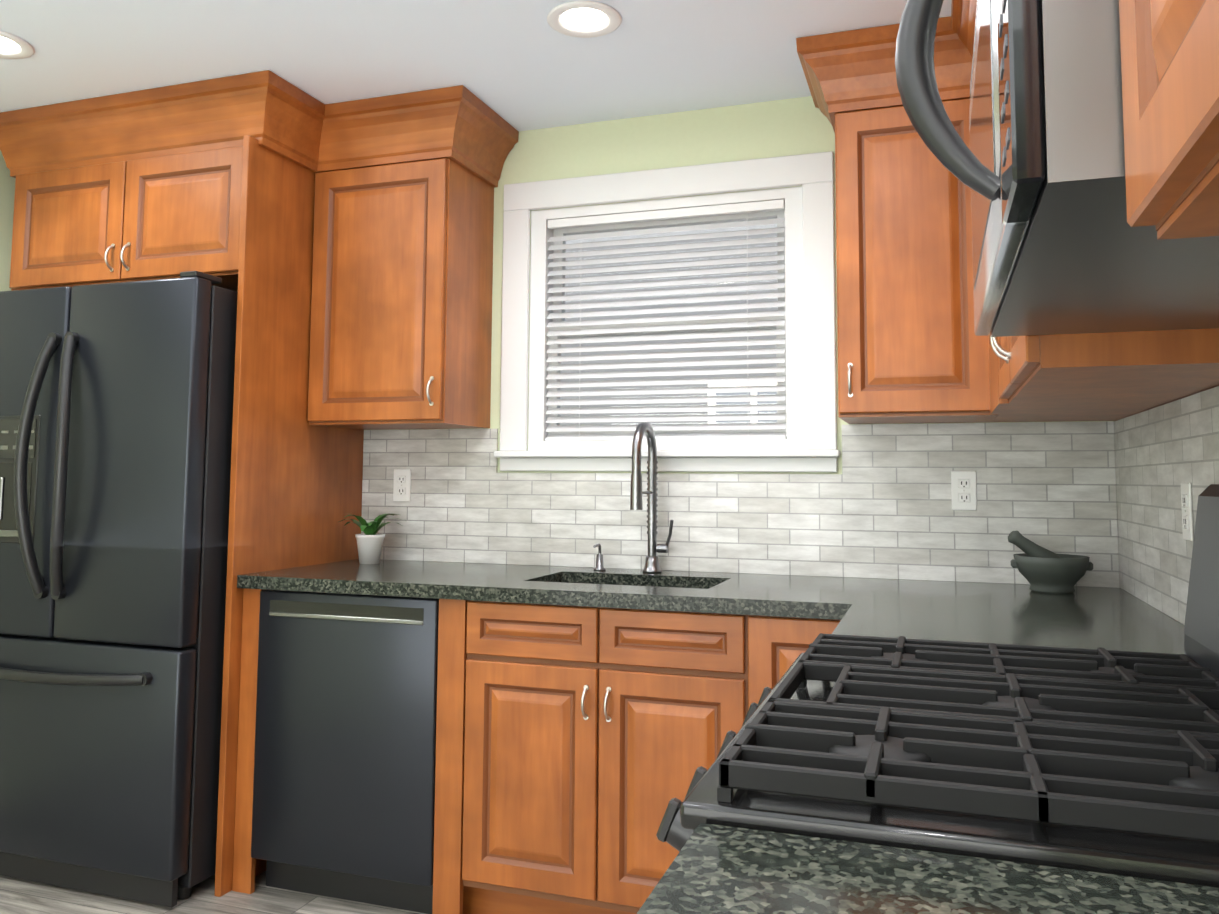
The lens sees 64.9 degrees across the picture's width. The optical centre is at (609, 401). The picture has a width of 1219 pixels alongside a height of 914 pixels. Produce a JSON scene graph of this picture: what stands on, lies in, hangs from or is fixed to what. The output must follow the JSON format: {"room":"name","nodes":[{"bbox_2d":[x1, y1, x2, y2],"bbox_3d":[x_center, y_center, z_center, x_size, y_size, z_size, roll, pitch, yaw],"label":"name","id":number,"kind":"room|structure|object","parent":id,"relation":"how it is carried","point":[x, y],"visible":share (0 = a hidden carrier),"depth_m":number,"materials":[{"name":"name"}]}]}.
{"room":"kitchen","nodes":[
{"label":"kitchen","id":0,"kind":"room"},
{"bbox_2d":[0,150,15,290],"bbox_3d":[-2.930,0.076,1.296,0.150,2.430,5.470,-1,-5,19],"label":"wall","id":1,"kind":"structure","parent":0,"point":[7,188],"depth_m":3.40,"materials":[{"name":"green paint"}]},
{"bbox_2d":[0,871,425,913],"bbox_3d":[-1.165,1.300,0.589,3.900,0.100,5.770,-1,-5,19],"label":"floor","id":2,"kind":"structure","parent":0,"point":[19,896],"depth_m":2.72,"materials":[{"name":"grey wood"}]},
{"bbox_2d":[0,271,237,907],"bbox_3d":[-1.540,0.552,3.176,0.950,1.803,0.851,-1,-5,19],"label":"refrigerator","id":3,"kind":"object","parent":2,"relation":"on","point":[116,411],"visible":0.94,"depth_m":2.79,"materials":[{"name":"black metal"}]},
{"bbox_2d":[232,588,447,913],"bbox_3d":[-0.678,1.010,3.012,0.681,0.874,0.628,-1,-5,19],"label":"base cabinet","id":4,"kind":"object","parent":2,"relation":"on","point":[243,864],"depth_m":2.80,"materials":[{"name":"brown wood"}]},
{"bbox_2d":[251,590,438,913],"bbox_3d":[-0.670,1.007,2.963,0.591,0.872,0.559,-1,-5,19],"label":"dishwasher","id":5,"kind":"object","parent":2,"relation":"on","point":[344,762],"visible":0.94,"depth_m":2.70,"materials":[{"name":"black metal"}]},
{"bbox_2d":[440,599,840,913],"bbox_3d":[0.171,0.993,2.722,1.149,0.874,0.628,-1,-5,19],"label":"base cabinet","id":6,"kind":"object","parent":2,"relation":"on","point":[577,747],"depth_m":2.48,"materials":[{"name":"brown wood"}]},
{"bbox_2d":[656,484,1218,887],"bbox_3d":[0.485,0.695,1.065,0.738,1.205,0.774,-1,-5,19],"label":"range","id":7,"kind":"object","parent":2,"relation":"on","point":[1100,760],"visible":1,"depth_m":0.89,"materials":[{"name":"black metal"}]},
{"bbox_3d":[0.518,0.860,1.048,0.690,0.874,2.354,-1,-5,19],"label":"base cabinet","id":8,"kind":"object","parent":2,"relation":"on","visible":0},
{"bbox_2d":[237,559,1158,618],"bbox_3d":[0.160,0.535,2.753,2.455,0.038,0.648,-1,-5,19],"label":"countertop","id":9,"kind":"structure","parent":8,"relation":"on","point":[799,596],"depth_m":2.64,"materials":[{"name":"stone"}]},
{"bbox_2d":[339,513,402,563],"bbox_3d":[-0.819,0.466,3.275,0.233,0.169,0.250,-1,-5,19],"label":"potted plant","id":10,"kind":"object","parent":9,"relation":"on","point":[370,540],"visible":1,"depth_m":3.24,"materials":[{"name":"green plant"}]},
{"bbox_2d":[593,543,605,570],"bbox_3d":[-0.036,0.495,3.063,0.040,0.087,0.070,-1,-5,19],"label":"soap dispenser","id":11,"kind":"object","parent":9,"relation":"on","point":[599,562],"visible":1,"depth_m":3.07,"materials":[{"name":"silver metal"}]},
{"bbox_2d":[630,422,673,572],"bbox_3d":[0.131,0.295,2.954,0.105,0.470,0.219,-1,-5,19],"label":"faucet","id":12,"kind":"object","parent":9,"relation":"on","point":[651,565],"visible":1,"depth_m":3.00,"materials":[{"name":"silver metal"}]},
{"bbox_2d":[1008,531,1092,593],"bbox_3d":[1.176,0.426,2.558,0.207,0.160,0.186,-1,-5,19],"label":"mortar","id":13,"kind":"object","parent":9,"relation":"on","point":[1042,569],"visible":1,"depth_m":2.51,"materials":[{"name":"grey stone"}]},
{"bbox_2d":[637,823,1218,913],"bbox_3d":[0.272,0.341,0.340,0.678,0.038,0.777,-1,-5,19],"label":"countertop","id":14,"kind":"structure","parent":8,"relation":"on","point":[715,869],"depth_m":0.69,"materials":[{"name":"stone"}]},
{"bbox_2d":[821,595,1183,653],"bbox_3d":[0.769,0.462,1.801,0.685,0.038,0.747,-1,-5,19],"label":"countertop","id":15,"kind":"structure","parent":8,"relation":"on","point":[1109,628],"depth_m":1.97,"materials":[{"name":"stone"}]},
{"bbox_2d":[0,0,951,130],"bbox_3d":[-1.147,-1.222,0.792,3.900,0.100,5.770,-1,-5,19],"label":"ceiling","id":16,"kind":"structure","parent":0,"point":[520,65],"depth_m":2.75,"materials":[{"name":"white paint"}]},
{"bbox_2d":[0,30,34,58],"bbox_3d":[-1.745,-1.016,2.714,0.195,0.008,0.195,-1,-5,19],"label":"recessed light","id":17,"kind":"object","parent":16,"relation":"in","point":[12,46],"depth_m":2.74,"materials":[{"name":"white plastic"}]},
{"bbox_2d":[547,0,621,37],"bbox_3d":[-0.067,-1.018,2.553,0.195,0.008,0.195,-1,-5,19],"label":"recessed light","id":18,"kind":"object","parent":16,"relation":"in","point":[584,19],"depth_m":2.55,"materials":[{"name":"white plastic"}]},
{"bbox_2d":[389,96,1109,473],"bbox_3d":[-0.248,0.259,3.341,3.900,2.430,0.150,-1,-5,19],"label":"wall","id":19,"kind":"structure","parent":0,"point":[779,128],"depth_m":3.21,"materials":[{"name":"green paint"}]},
{"bbox_2d":[0,70,518,896],"bbox_3d":[-1.252,0.244,3.232,1.712,2.428,0.703,-1,-5,19],"label":"upper cabinet","id":20,"kind":"object","parent":19,"relation":"attached to","point":[344,250],"visible":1,"depth_m":3.10,"materials":[{"name":"brown wood"}]},
{"bbox_2d":[494,151,840,471],"bbox_3d":[0.177,-0.271,3.194,1.154,1.005,0.156,-1,-5,19],"label":"window","id":21,"kind":"structure","parent":19,"relation":"in","point":[800,435],"depth_m":3.16,"materials":[{"name":"white wood"}]},
{"bbox_2d":[361,422,1112,586],"bbox_3d":[0.254,0.310,3.079,2.430,0.462,0.008,-1,-5,19],"label":"tile backsplash","id":22,"kind":"structure","parent":19,"relation":"attached to","point":[1105,497],"depth_m":2.96,"materials":[{"name":"white tile"}]},
{"bbox_2d":[393,469,410,501],"bbox_3d":[-0.740,0.297,3.413,0.070,0.115,0.008,-1,-5,19],"label":"electrical outlet","id":23,"kind":"object","parent":22,"relation":"attached to","point":[402,485],"visible":1,"depth_m":3.41,"materials":[{"name":"white plastic"}]},
{"bbox_2d":[951,471,976,510],"bbox_3d":[1.039,0.260,2.806,0.070,0.115,0.008,-1,-5,19],"label":"electrical outlet","id":24,"kind":"object","parent":22,"relation":"attached to","point":[964,490],"visible":1,"depth_m":2.80,"materials":[{"name":"white plastic"}]},
{"bbox_3d":[0.618,0.003,0.086,0.150,2.430,5.470,-1,-5,19],"label":"wall","id":25,"kind":"structure","parent":0,"visible":0},
{"bbox_2d":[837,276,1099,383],"bbox_3d":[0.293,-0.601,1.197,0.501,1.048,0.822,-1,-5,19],"label":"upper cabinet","id":26,"kind":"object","parent":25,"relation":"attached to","point":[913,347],"depth_m":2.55,"materials":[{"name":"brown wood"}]},
{"bbox_2d":[895,0,1218,336],"bbox_3d":[0.591,-0.335,1.072,0.502,0.400,0.812,-1,-5,19],"label":"microwave","id":27,"kind":"object","parent":26,"relation":"attached to","point":[1060,245],"visible":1,"depth_m":0.89,"materials":[{"name":"silver metal"}]},
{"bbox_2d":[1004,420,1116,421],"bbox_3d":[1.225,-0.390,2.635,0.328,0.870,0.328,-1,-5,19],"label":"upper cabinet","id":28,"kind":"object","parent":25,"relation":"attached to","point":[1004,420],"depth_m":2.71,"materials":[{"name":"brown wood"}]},
{"bbox_2d":[1109,386,1218,624],"bbox_3d":[0.946,0.170,1.285,0.009,0.462,2.969,-1,-5,19],"label":"tile backsplash","id":29,"kind":"structure","parent":25,"relation":"attached to","point":[1153,451],"depth_m":2.16,"materials":[{"name":"white tile"}]},
{"bbox_2d":[1181,483,1193,540],"bbox_3d":[1.153,0.219,1.915,0.008,0.115,0.070,-1,-5,19],"label":"electrical outlet","id":30,"kind":"object","parent":29,"relation":"attached to","point":[1187,511],"visible":1,"depth_m":1.90,"materials":[{"name":"white plastic"}]},
{"label":"outside","id":31,"kind":"structure","parent":0,"visible":0},
{"bbox_2d":[560,218,777,424],"bbox_3d":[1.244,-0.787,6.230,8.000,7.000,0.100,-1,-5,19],"label":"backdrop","id":32,"kind":"structure","parent":31,"point":[674,313],"depth_m":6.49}
]}

